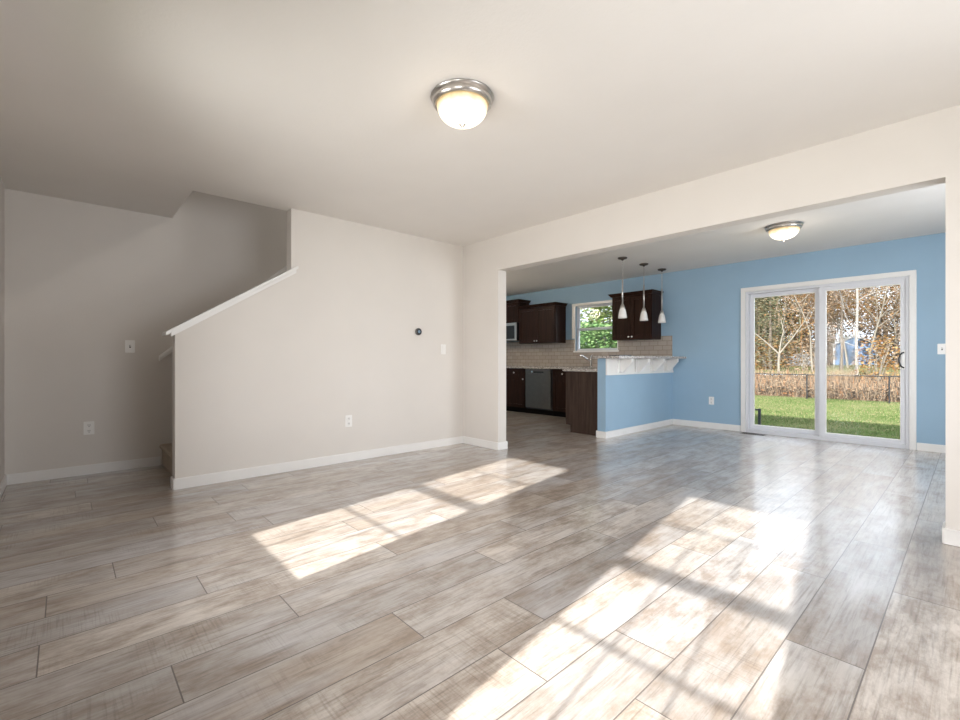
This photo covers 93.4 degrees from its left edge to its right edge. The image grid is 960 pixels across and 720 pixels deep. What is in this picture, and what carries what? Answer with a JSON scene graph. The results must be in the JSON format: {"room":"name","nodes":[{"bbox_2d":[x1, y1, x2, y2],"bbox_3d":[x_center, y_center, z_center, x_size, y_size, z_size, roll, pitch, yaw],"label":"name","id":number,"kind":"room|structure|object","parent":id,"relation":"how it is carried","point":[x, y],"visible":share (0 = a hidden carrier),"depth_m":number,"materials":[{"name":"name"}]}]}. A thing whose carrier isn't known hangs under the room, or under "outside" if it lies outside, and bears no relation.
{"room":"empty living room","nodes":[
{"label":"empty living room","id":0,"kind":"room"},
{"bbox_2d":[0,177,4,482],"bbox_3d":[-1.736,-0.190,1.258,0.120,2.440,6.800,0,0,-42],"label":"wall","id":1,"kind":"structure","parent":0,"point":[2,189],"depth_m":3.60,"materials":[{"name":"beige paint"}]},
{"bbox_2d":[0,475,6,497],"bbox_3d":[-1.641,0.986,1.254,0.014,0.088,6.666,0,0,-42],"label":"baseboard","id":2,"kind":"structure","parent":1,"relation":"attached to","point":[3,484],"depth_m":3.51,"materials":[{"name":"white paint"}]},
{"bbox_2d":[5,189,286,474],"bbox_3d":[-2.422,-1.070,5.159,4.140,4.200,0.120,0,0,-42],"label":"wall","id":3,"kind":"structure","parent":0,"point":[83,280],"depth_m":4.15,"materials":[{"name":"beige paint"}]},
{"bbox_2d":[6,456,160,484],"bbox_3d":[-3.514,0.986,4.068,1.055,0.088,0.014,0,0,-42],"label":"baseboard","id":4,"kind":"structure","parent":3,"relation":"attached to","point":[25,477],"depth_m":4.02,"materials":[{"name":"white paint"}]},
{"bbox_2d":[84,421,93,434],"bbox_3d":[-3.517,0.612,4.067,0.074,0.118,0.010,0,0,-42],"label":"power outlet","id":5,"kind":"object","parent":3,"relation":"attached to","point":[88,426],"visible":1,"depth_m":4.07,"materials":[{"name":"white plastic"}]},
{"bbox_2d":[125,340,134,352],"bbox_3d":[-3.298,-0.128,4.262,0.074,0.118,0.018,0,0,-42],"label":"light switch","id":6,"kind":"object","parent":3,"relation":"attached to","point":[129,344],"visible":1,"depth_m":4.26,"materials":[{"name":"white plastic"}]},
{"bbox_2d":[159,266,286,360],"bbox_3d":[-2.603,-0.615,4.849,1.385,1.250,0.093,0,0,-42],"label":"handrail","id":7,"kind":"object","parent":3,"relation":"attached to","point":[167,352],"visible":0.07,"depth_m":4.41,"materials":[{"name":"white paint"}]},
{"bbox_2d":[172,208,462,478],"bbox_3d":[-1.354,-0.190,4.646,3.000,2.440,0.120,0,0,-42],"label":"wall","id":8,"kind":"structure","parent":0,"point":[274,376],"depth_m":4.44,"materials":[{"name":"beige paint"}]},
{"bbox_2d":[162,266,298,335],"bbox_3d":[-2.130,-0.532,3.934,1.025,0.694,0.192,0,0,-42],"label":"trim","id":9,"kind":"structure","parent":8,"relation":"attached to","point":[284,275],"depth_m":3.83,"materials":[{"name":"white paint"}]},
{"bbox_2d":[170,436,462,489],"bbox_3d":[-1.356,0.986,4.635,3.017,0.088,0.134,0,0,-42],"label":"baseboard","id":10,"kind":"structure","parent":8,"relation":"attached to","point":[219,477],"depth_m":4.24,"materials":[{"name":"white paint"}]},
{"bbox_2d":[345,415,351,426],"bbox_3d":[-1.329,0.618,4.580,0.074,0.118,0.010,0,0,-42],"label":"power outlet","id":11,"kind":"object","parent":8,"relation":"attached to","point":[348,418],"visible":1,"depth_m":4.58,"materials":[{"name":"white plastic"}]},
{"bbox_2d":[414,328,421,335],"bbox_3d":[-0.700,-0.322,5.142,0.088,0.088,0.030,0,0,-42],"label":"thermostat","id":12,"kind":"object","parent":8,"relation":"attached to","point":[418,331],"visible":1,"depth_m":5.13,"materials":[{"name":"black plastic"}]},
{"bbox_2d":[441,344,445,353],"bbox_3d":[-0.436,-0.127,5.398,0.074,0.118,0.010,0,0,-42],"label":"light switch","id":13,"kind":"object","parent":8,"relation":"attached to","point":[443,346],"visible":1,"depth_m":5.39,"materials":[{"name":"white plastic"}]},
{"bbox_2d":[0,411,959,719],"bbox_3d":[0.426,1.090,4.582,7.800,0.120,9.020,0,0,-42],"label":"floor","id":14,"kind":"structure","parent":0,"point":[670,572],"depth_m":2.05,"materials":[{"name":"grey wood"}]},
{"bbox_2d":[159,443,171,473],"bbox_3d":[-1.716,-0.200,5.060,2.963,2.460,0.976,0,0,-42],"label":"staircase","id":15,"kind":"structure","parent":14,"relation":"on","point":[166,448],"depth_m":4.22,"materials":[{"name":"beige carpet"}]},
{"bbox_2d":[506,368,527,412],"bbox_3d":[0.903,0.596,9.130,0.668,0.868,0.558,0,0,-42],"label":"base cabinet","id":16,"kind":"object","parent":14,"relation":"on","point":[515,377],"visible":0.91,"depth_m":8.91,"materials":[{"name":"brown wood"}]},
{"bbox_2d":[525,368,554,415],"bbox_3d":[1.321,0.596,8.689,0.647,0.868,0.648,0,0,-42],"label":"dishwasher","id":17,"kind":"object","parent":14,"relation":"on","point":[539,382],"visible":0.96,"depth_m":8.46,"materials":[{"name":"grey metal"}]},
{"bbox_2d":[553,369,565,416],"bbox_3d":[1.699,0.596,8.261,0.668,0.868,0.485,0,0,-42],"label":"base cabinet","id":18,"kind":"object","parent":14,"relation":"on","point":[559,376],"visible":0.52,"depth_m":8.13,"materials":[{"name":"brown wood"}]},
{"bbox_2d":[566,371,597,435],"bbox_3d":[1.870,0.596,6.701,1.188,0.868,0.581,0,0,-42],"label":"base cabinet","id":19,"kind":"object","parent":14,"relation":"on","point":[581,387],"visible":0.53,"depth_m":6.30,"materials":[{"name":"brown wood"}]},
{"bbox_2d":[741,432,764,435],"bbox_3d":[3.796,1.026,6.286,0.110,0.006,0.300,0,0,-42],"label":"floor vent","id":20,"kind":"object","parent":14,"relation":"in","point":[741,432],"visible":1,"depth_m":6.29,"materials":[{"name":"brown metal"}]},
{"bbox_2d":[0,0,959,295],"bbox_3d":[0.426,-1.540,4.582,7.800,0.260,9.020,0,0,-42],"label":"ceiling","id":21,"kind":"structure","parent":0,"point":[322,107],"depth_m":2.50,"materials":[{"name":"paint"}]},
{"bbox_2d":[430,78,493,128],"bbox_3d":[-0.095,-1.326,2.432,0.342,0.168,0.342,0,0,-42],"label":"ceiling light","id":22,"kind":"object","parent":21,"relation":"attached to","point":[461,103],"visible":1,"depth_m":2.34,"materials":[{"name":"white glass"}]},
{"bbox_2d":[618,257,626,318],"bbox_3d":[1.962,-0.993,6.226,0.128,0.834,0.128,0,0,-42],"label":"pendant light","id":23,"kind":"object","parent":21,"relation":"hanging from","point":[622,312],"visible":1,"depth_m":6.20,"materials":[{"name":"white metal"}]},
{"bbox_2d":[639,263,647,320],"bbox_3d":[2.402,-0.993,6.630,0.128,0.834,0.128,0,0,-42],"label":"pendant light","id":24,"kind":"object","parent":21,"relation":"hanging from","point":[643,317],"visible":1,"depth_m":6.62,"materials":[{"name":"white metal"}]},
{"bbox_2d":[658,268,665,322],"bbox_3d":[2.822,-0.993,7.015,0.128,0.834,0.128,0,0,-42],"label":"pendant light","id":25,"kind":"object","parent":21,"relation":"hanging from","point":[661,319],"visible":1,"depth_m":6.99,"materials":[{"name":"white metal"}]},
{"bbox_2d":[765,221,803,241],"bbox_3d":[3.191,-1.326,4.748,0.342,0.168,0.342,0,0,-42],"label":"ceiling light","id":26,"kind":"object","parent":21,"relation":"attached to","point":[785,230],"visible":1,"depth_m":4.66,"materials":[{"name":"white glass"}]},
{"bbox_2d":[598,358,671,431],"bbox_3d":[2.324,0.505,6.636,1.948,1.050,0.125,0,0,-42],"label":"wall","id":27,"kind":"structure","parent":0,"point":[629,400],"depth_m":6.38,"materials":[{"name":"blue paint"}]},
{"bbox_2d":[596,419,672,438],"bbox_3d":[2.316,0.986,6.631,1.966,0.088,0.157,0,0,-42],"label":"baseboard","id":28,"kind":"structure","parent":27,"relation":"attached to","point":[600,434],"depth_m":6.37,"materials":[{"name":"white paint"}]},
{"bbox_2d":[593,356,685,358],"bbox_3d":[2.365,-0.037,6.548,2.004,0.034,0.390,0,0,-42],"label":"breakfast bar","id":29,"kind":"object","parent":27,"relation":"on","point":[611,357],"visible":1,"depth_m":6.18,"materials":[{"name":"stone"}]},
{"bbox_2d":[606,359,673,374],"bbox_3d":[2.372,0.091,6.582,1.947,0.221,0.020,0,0,-42],"label":"board","id":30,"kind":"object","parent":27,"relation":"attached to","point":[611,364],"visible":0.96,"depth_m":6.29,"materials":[{"name":"white paint"}]},
{"bbox_2d":[618,359,632,372],"bbox_3d":[1.959,0.076,6.069,0.100,0.191,0.192,0,0,-42],"label":"corbel","id":31,"kind":"object","parent":30,"relation":"attached to","point":[623,364],"visible":1,"depth_m":6.08,"materials":[{"name":"white paint"}]},
{"bbox_2d":[635,359,649,371],"bbox_3d":[2.295,0.076,6.377,0.100,0.191,0.192,0,0,-42],"label":"corbel","id":32,"kind":"object","parent":30,"relation":"attached to","point":[640,364],"visible":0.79,"depth_m":6.38,"materials":[{"name":"white paint"}]},
{"bbox_2d":[650,359,664,371],"bbox_3d":[2.630,0.076,6.684,0.100,0.191,0.192,0,0,-42],"label":"corbel","id":33,"kind":"object","parent":30,"relation":"attached to","point":[655,364],"visible":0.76,"depth_m":6.69,"materials":[{"name":"white paint"}]},
{"bbox_2d":[664,359,678,370],"bbox_3d":[2.966,0.076,6.992,0.100,0.191,0.192,0,0,-42],"label":"corbel","id":34,"kind":"object","parent":30,"relation":"attached to","point":[669,364],"visible":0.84,"depth_m":7.00,"materials":[{"name":"white paint"}]},
{"bbox_2d":[463,105,959,530],"bbox_3d":[1.353,-0.190,4.007,0.130,2.440,6.680,0,0,-42],"label":"wall","id":35,"kind":"structure","parent":0,"point":[922,151],"depth_m":3.29,"materials":[{"name":"beige paint"}]},
{"bbox_2d":[463,436,507,449],"bbox_3d":[0.056,0.986,5.420,0.162,0.088,0.615,0,0,-42],"label":"baseboard","id":36,"kind":"structure","parent":35,"relation":"attached to","point":[467,440],"depth_m":5.29,"materials":[{"name":"white paint"}]},
{"bbox_2d":[942,521,959,546],"bbox_3d":[3.129,0.986,2.067,0.161,0.088,1.420,0,0,-42],"label":"baseboard","id":37,"kind":"structure","parent":35,"relation":"attached to","point":[949,536],"depth_m":2.52,"materials":[{"name":"white paint"}]},
{"bbox_2d":[506,232,945,449],"bbox_3d":[3.244,-0.190,7.177,0.140,2.440,8.800,0,0,-42],"label":"wall","id":38,"kind":"structure","parent":0,"point":[702,306],"depth_m":6.58,"materials":[{"name":"blue paint"}]},
{"bbox_2d":[506,299,530,322],"bbox_3d":[0.641,-1.008,9.627,0.383,0.466,0.840,0,0,-42],"label":"upper cabinet","id":39,"kind":"object","parent":38,"relation":"attached to","point":[512,311],"visible":0.34,"depth_m":9.37,"materials":[{"name":"brown wood"}]},
{"bbox_2d":[506,322,518,341],"bbox_3d":[0.634,-0.585,9.627,0.393,0.370,0.744,0,0,-42],"label":"microwave","id":40,"kind":"object","parent":39,"relation":"attached to","point":[512,329],"visible":0.49,"depth_m":9.31,"materials":[{"name":"silver plastic"}]},
{"bbox_2d":[517,302,567,343],"bbox_3d":[1.228,-0.713,8.986,0.383,0.762,0.978,0,0,-42],"label":"upper cabinet","id":41,"kind":"object","parent":38,"relation":"attached to","point":[543,323],"visible":1,"depth_m":8.79,"materials":[{"name":"brown wood"}]},
{"bbox_2d":[506,336,671,366],"bbox_3d":[1.651,-0.135,8.803,0.010,0.511,4.230,0,0,-42],"label":"backsplash","id":42,"kind":"structure","parent":38,"relation":"attached to","point":[550,354],"depth_m":8.75,"materials":[{"name":"beige tile"}]},
{"bbox_2d":[572,300,618,351],"bbox_3d":[2.151,-0.608,8.329,0.155,0.925,1.028,0,0,-42],"label":"window","id":43,"kind":"structure","parent":38,"relation":"in","point":[609,302],"depth_m":8.51,"materials":[{"name":"white plastic"}]},
{"bbox_2d":[608,289,660,340],"bbox_3d":[2.578,-0.723,7.513,0.383,0.776,0.795,0,0,-42],"label":"upper cabinet","id":44,"kind":"object","parent":38,"relation":"attached to","point":[630,328],"visible":0.98,"depth_m":7.36,"materials":[{"name":"brown wood"}]},
{"bbox_2d":[673,419,740,431],"bbox_3d":[3.421,0.986,6.870,0.014,0.088,0.984,0,0,-42],"label":"baseboard","id":45,"kind":"structure","parent":38,"relation":"attached to","point":[730,427],"depth_m":6.84,"materials":[{"name":"white paint"}]},
{"bbox_2d":[709,397,713,404],"bbox_3d":[3.482,0.612,6.805,0.010,0.118,0.074,0,0,-42],"label":"power outlet","id":46,"kind":"object","parent":38,"relation":"attached to","point":[711,399],"visible":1,"depth_m":6.80,"materials":[{"name":"white plastic"}]},
{"bbox_2d":[741,270,916,449],"bbox_3d":[4.409,0.002,5.871,0.171,2.063,1.824,0,0,-42],"label":"door","id":47,"kind":"structure","parent":38,"relation":"in","point":[907,359],"depth_m":5.82,"materials":[{"name":"white paint"}]},
{"bbox_2d":[917,443,945,452],"bbox_3d":[5.572,0.986,4.521,0.014,0.088,1.738,0,0,-42],"label":"baseboard","id":48,"kind":"structure","parent":38,"relation":"attached to","point":[920,446],"depth_m":5.07,"materials":[{"name":"white paint"}]},
{"bbox_2d":[937,344,945,353],"bbox_3d":[5.120,-0.122,5.011,0.018,0.118,0.074,0,0,-42],"label":"light switch","id":49,"kind":"object","parent":38,"relation":"attached to","point":[941,348],"visible":0.81,"depth_m":5.02,"materials":[{"name":"white plastic"}]},
{"bbox_3d":[0.349,0.596,9.734,0.668,0.868,1.078,0,0,-43],"label":"base cabinet","id":50,"kind":"object","parent":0,"visible":0},
{"bbox_2d":[506,366,597,371],"bbox_3d":[0.916,0.141,8.209,1.873,0.038,4.093,0,0,-42],"label":"countertop","id":51,"kind":"structure","parent":50,"relation":"on","point":[565,368],"depth_m":8.06,"materials":[{"name":"stone"}]},
{"bbox_2d":[579,354,592,366],"bbox_3d":[1.920,0.010,8.187,0.250,0.223,0.060,0,0,-5],"label":"kitchen faucet","id":52,"kind":"object","parent":51,"relation":"on","point":[580,355],"visible":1,"depth_m":8.18,"materials":[{"name":"silver metal"}]},
{"label":"outside","id":53,"kind":"structure","parent":0,"visible":0},
{"bbox_2d":[755,375,899,401],"bbox_3d":[17.759,1.513,29.836,11.500,0.874,70.000,0,0,-42],"label":"bank","id":54,"kind":"object","parent":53,"point":[854,398],"visible":0.02,"depth_m":23.90,"materials":[{"name":"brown plant"}]},
{"bbox_2d":[755,366,899,401],"bbox_3d":[19.501,1.181,27.541,10.361,1.538,14.650,0,0,-42],"label":"dry brush","id":55,"kind":"object","parent":54,"relation":"on","point":[762,378],"visible":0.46,"depth_m":24.55,"materials":[{"name":"brown plant"}]},
{"bbox_2d":[812,285,891,374],"bbox_3d":[23.864,-5.247,28.187,6.131,13.228,5.139,0,0,-42],"label":"birch tree","id":56,"kind":"object","parent":54,"relation":"on","point":[857,290],"visible":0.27,"depth_m":28.25,"materials":[{"name":"white plant"}]},
{"bbox_2d":[849,340,899,383],"bbox_3d":[22.911,0.155,26.081,2.542,2.693,2.520,0,0,-42],"label":"shrub","id":57,"kind":"object","parent":54,"relation":"on","point":[882,360],"visible":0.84,"depth_m":26.02,"materials":[{"name":"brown plant"}]},
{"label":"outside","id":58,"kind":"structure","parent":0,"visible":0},
{"bbox_2d":[755,364,899,375],"bbox_3d":[52.474,0.817,75.211,101.000,0.633,140.000,0,0,-43],"label":"ground","id":59,"kind":"structure","parent":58,"point":[832,365],"depth_m":37.00,"materials":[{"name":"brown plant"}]},
{"bbox_2d":[755,298,768,362],"bbox_3d":[31.707,-4.756,52.050,3.397,11.055,3.607,0,0,24],"label":"pine tree","id":60,"kind":"object","parent":59,"relation":"on","point":[756,307],"visible":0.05,"depth_m":51.83,"materials":[{"name":"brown plant"}]},
{"bbox_2d":[755,297,779,364],"bbox_3d":[30.470,-4.873,48.062,3.473,11.302,3.688,0,0,42],"label":"pine tree","id":61,"kind":"object","parent":59,"relation":"on","point":[764,301],"visible":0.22,"depth_m":48.13,"materials":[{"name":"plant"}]},
{"bbox_2d":[755,344,784,369],"bbox_3d":[24.952,-0.221,39.399,3.001,2.289,2.992,0,0,-42],"label":"shrub","id":62,"kind":"object","parent":59,"relation":"on","point":[758,348],"visible":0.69,"depth_m":39.23,"materials":[{"name":"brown plant"}]},
{"bbox_2d":[755,335,791,369],"bbox_3d":[25.391,-0.642,40.410,4.150,3.174,4.162,0,0,44],"label":"shrub","id":63,"kind":"object","parent":59,"relation":"on","point":[763,335],"visible":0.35,"depth_m":39.90,"materials":[{"name":"orange plant"}]},
{"bbox_2d":[755,296,792,370],"bbox_3d":[25.014,-4.121,38.700,3.114,10.136,3.307,0,0,23],"label":"pine tree","id":64,"kind":"object","parent":59,"relation":"on","point":[770,308],"visible":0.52,"depth_m":38.70,"materials":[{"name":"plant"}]},
{"bbox_2d":[755,294,805,364],"bbox_3d":[38.375,-5.342,67.660,12.370,12.211,19.398,0,0,-43],"label":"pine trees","id":65,"kind":"object","parent":59,"relation":"on","point":[780,304],"visible":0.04,"depth_m":59.79,"materials":[{"name":"brown plant"}]},
{"bbox_2d":[764,342,801,366],"bbox_3d":[30.658,-0.504,45.727,3.507,2.674,3.497,0,0,1],"label":"shrub","id":66,"kind":"object","parent":59,"relation":"on","point":[778,342],"visible":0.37,"depth_m":45.44,"materials":[{"name":"orange plant"}]},
{"bbox_2d":[755,306,814,373],"bbox_3d":[22.559,-1.713,35.101,7.332,5.746,3.048,0,0,26],"label":"forked tree","id":67,"kind":"object","parent":59,"relation":"on","point":[800,325],"visible":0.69,"depth_m":34.35,"materials":[{"name":"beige plant"}]},
{"bbox_2d":[777,354,814,365],"bbox_3d":[35.348,0.029,50.294,0.080,1.480,4.400,0,0,-42],"label":"fence","id":68,"kind":"object","parent":59,"relation":"on","point":[796,358],"visible":0.16,"depth_m":50.28,"materials":[{"name":"grey wood"}]},
{"bbox_2d":[782,338,814,370],"bbox_3d":[26.230,-0.411,36.541,2.944,2.749,2.982,0,0,-42],"label":"shrub","id":69,"kind":"object","parent":59,"relation":"on","point":[812,340],"visible":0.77,"depth_m":36.51,"materials":[{"name":"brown plant"}]},
{"bbox_2d":[786,341,814,365],"bbox_3d":[36.294,-0.668,50.683,3.921,2.991,3.910,0,0,14],"label":"shrub","id":70,"kind":"object","parent":59,"relation":"on","point":[798,341],"visible":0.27,"depth_m":50.69,"materials":[{"name":"orange plant"}]},
{"bbox_2d":[772,291,842,363],"bbox_3d":[28.980,-4.465,42.510,6.118,10.530,8.503,0,0,-42],"label":"maple tree","id":71,"kind":"object","parent":59,"relation":"on","point":[785,297],"visible":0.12,"depth_m":41.21,"materials":[{"name":"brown plant"}]},
{"bbox_2d":[777,289,851,371],"bbox_3d":[24.874,-4.983,36.483,9.752,12.015,7.354,0,0,24],"label":"bare tree","id":72,"kind":"object","parent":59,"relation":"on","point":[804,318],"visible":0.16,"depth_m":35.70,"materials":[{"name":"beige plant"}]},
{"bbox_2d":[789,290,845,369],"bbox_3d":[27.395,-5.548,35.078,6.606,12.871,10.374,0,0,19],"label":"oak tree","id":73,"kind":"object","parent":59,"relation":"on","point":[828,313],"visible":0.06,"depth_m":35.99,"materials":[{"name":"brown plant"}]},
{"bbox_2d":[797,339,837,367],"bbox_3d":[29.857,-0.553,40.052,2.959,2.763,2.998,0,0,33],"label":"shrub","id":74,"kind":"object","parent":59,"relation":"on","point":[827,339],"visible":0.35,"depth_m":39.97,"materials":[{"name":"beige plant"}]},
{"bbox_2d":[755,286,899,365],"bbox_3d":[48.250,-6.108,69.460,31.434,13.746,45.219,0,0,-43],"label":"trees","id":75,"kind":"object","parent":59,"relation":"on","point":[830,338],"visible":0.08,"depth_m":57.85,"materials":[{"name":"brown plant"}]},
{"bbox_2d":[789,291,869,364],"bbox_3d":[34.389,-4.538,45.220,7.601,10.641,7.799,0,0,44],"label":"oak tree","id":76,"kind":"object","parent":59,"relation":"on","point":[811,294],"visible":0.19,"depth_m":44.45,"materials":[{"name":"beige plant"}]},
{"bbox_2d":[787,288,876,367],"bbox_3d":[31.201,-4.322,40.502,7.070,10.235,7.283,0,0,-42],"label":"maple tree","id":77,"kind":"object","parent":59,"relation":"on","point":[846,295],"visible":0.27,"depth_m":39.93,"materials":[{"name":"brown plant"}]},
{"bbox_2d":[787,287,879,328],"bbox_3d":[37.095,-4.810,47.905,8.184,11.166,7.976,0,0,31],"label":"oak tree","id":78,"kind":"object","parent":59,"relation":"on","point":[872,287],"visible":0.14,"depth_m":47.31,"materials":[{"name":"beige plant"}]},
{"bbox_2d":[808,285,899,370],"bbox_3d":[29.418,-4.572,32.178,7.770,11.072,10.098,0,0,-42],"label":"bare tree","id":79,"kind":"object","parent":59,"relation":"on","point":[884,298],"visible":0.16,"depth_m":33.17,"materials":[{"name":"white plant"}]},
{"bbox_2d":[832,330,881,364],"bbox_3d":[51.084,-1.560,61.187,4.600,4.800,5.100,0,0,-43],"label":"garden shed","id":80,"kind":"object","parent":59,"relation":"on","point":[851,340],"visible":0.57,"depth_m":60.09,"materials":[{"name":"blue"}]},
{"bbox_2d":[829,285,893,361],"bbox_3d":[39.325,-5.259,46.715,6.194,12.068,9.727,0,0,-42],"label":"oak tree","id":81,"kind":"object","parent":59,"relation":"on","point":[872,321],"visible":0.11,"depth_m":46.23,"materials":[{"name":"beige plant"}]},
{"bbox_2d":[848,285,899,344],"bbox_3d":[38.008,-4.310,41.409,7.257,10.199,7.046,0,0,-23],"label":"maple tree","id":82,"kind":"object","parent":59,"relation":"on","point":[896,301],"visible":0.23,"depth_m":41.12,"materials":[{"name":"orange plant"}]},
{"bbox_2d":[851,335,899,367],"bbox_3d":[34.664,-0.649,39.148,3.910,2.982,3.899,0,0,2],"label":"shrub","id":83,"kind":"object","parent":59,"relation":"on","point":[881,353],"visible":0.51,"depth_m":39.27,"materials":[{"name":"orange plant"}]},
{"bbox_2d":[874,326,899,365],"bbox_3d":[40.814,-1.318,43.401,4.665,4.300,4.606,0,0,24],"label":"shrub","id":84,"kind":"object","parent":59,"relation":"on","point":[892,328],"visible":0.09,"depth_m":44.28,"materials":[{"name":"beige plant"}]},
{"bbox_2d":[880,286,899,368],"bbox_3d":[34.690,-5.418,35.762,9.104,12.422,8.873,0,0,-23],"label":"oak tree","id":85,"kind":"object","parent":59,"relation":"on","point":[897,340],"visible":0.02,"depth_m":36.13,"materials":[{"name":"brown plant"}]},
{"bbox_2d":[885,325,899,368],"bbox_3d":[33.230,-1.166,33.863,4.422,4.076,4.366,0,0,-15],"label":"shrub","id":86,"kind":"object","parent":59,"relation":"on","point":[896,325],"visible":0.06,"depth_m":34.97,"materials":[{"name":"beige plant"}]},
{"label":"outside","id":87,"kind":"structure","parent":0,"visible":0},
{"bbox_2d":[755,395,899,438],"bbox_3d":[6.264,1.920,19.304,20.680,0.024,70.000,0,0,-42],"label":"lawn","id":88,"kind":"structure","parent":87,"point":[843,417],"depth_m":15.38,"materials":[{"name":"plant"}]},
{"bbox_2d":[580,307,611,322],"bbox_3d":[7.263,-3.778,26.241,7.325,11.612,8.317,0,0,36],"label":"tree","id":89,"kind":"object","parent":88,"relation":"on","point":[604,307],"visible":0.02,"depth_m":26.10,"materials":[{"name":"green plant"}]},
{"bbox_2d":[580,306,612,343],"bbox_3d":[7.261,-2.248,22.288,6.364,8.602,6.971,0,0,-34],"label":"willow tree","id":90,"kind":"object","parent":88,"relation":"on","point":[601,316],"visible":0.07,"depth_m":21.99,"materials":[{"name":"green plant"}]},
{"bbox_2d":[580,320,616,348],"bbox_3d":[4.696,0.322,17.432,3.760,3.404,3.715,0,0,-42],"label":"shrub","id":91,"kind":"object","parent":88,"relation":"on","point":[604,335],"visible":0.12,"depth_m":16.79,"materials":[{"name":"green plant"}]},
{"bbox_2d":[755,408,760,424],"bbox_3d":[5.134,1.470,9.495,0.040,1.000,1.345,0,0,-42],"label":"railing","id":92,"kind":"object","parent":88,"relation":"on","point":[758,409],"visible":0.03,"depth_m":9.00,"materials":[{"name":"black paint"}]},
{"bbox_2d":[755,373,899,403],"bbox_3d":[14.945,1.359,23.213,0.062,1.322,23.288,0,0,-42],"label":"fence","id":93,"kind":"object","parent":88,"relation":"on","point":[889,377],"visible":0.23,"depth_m":21.22,"materials":[{"name":"black paint"}]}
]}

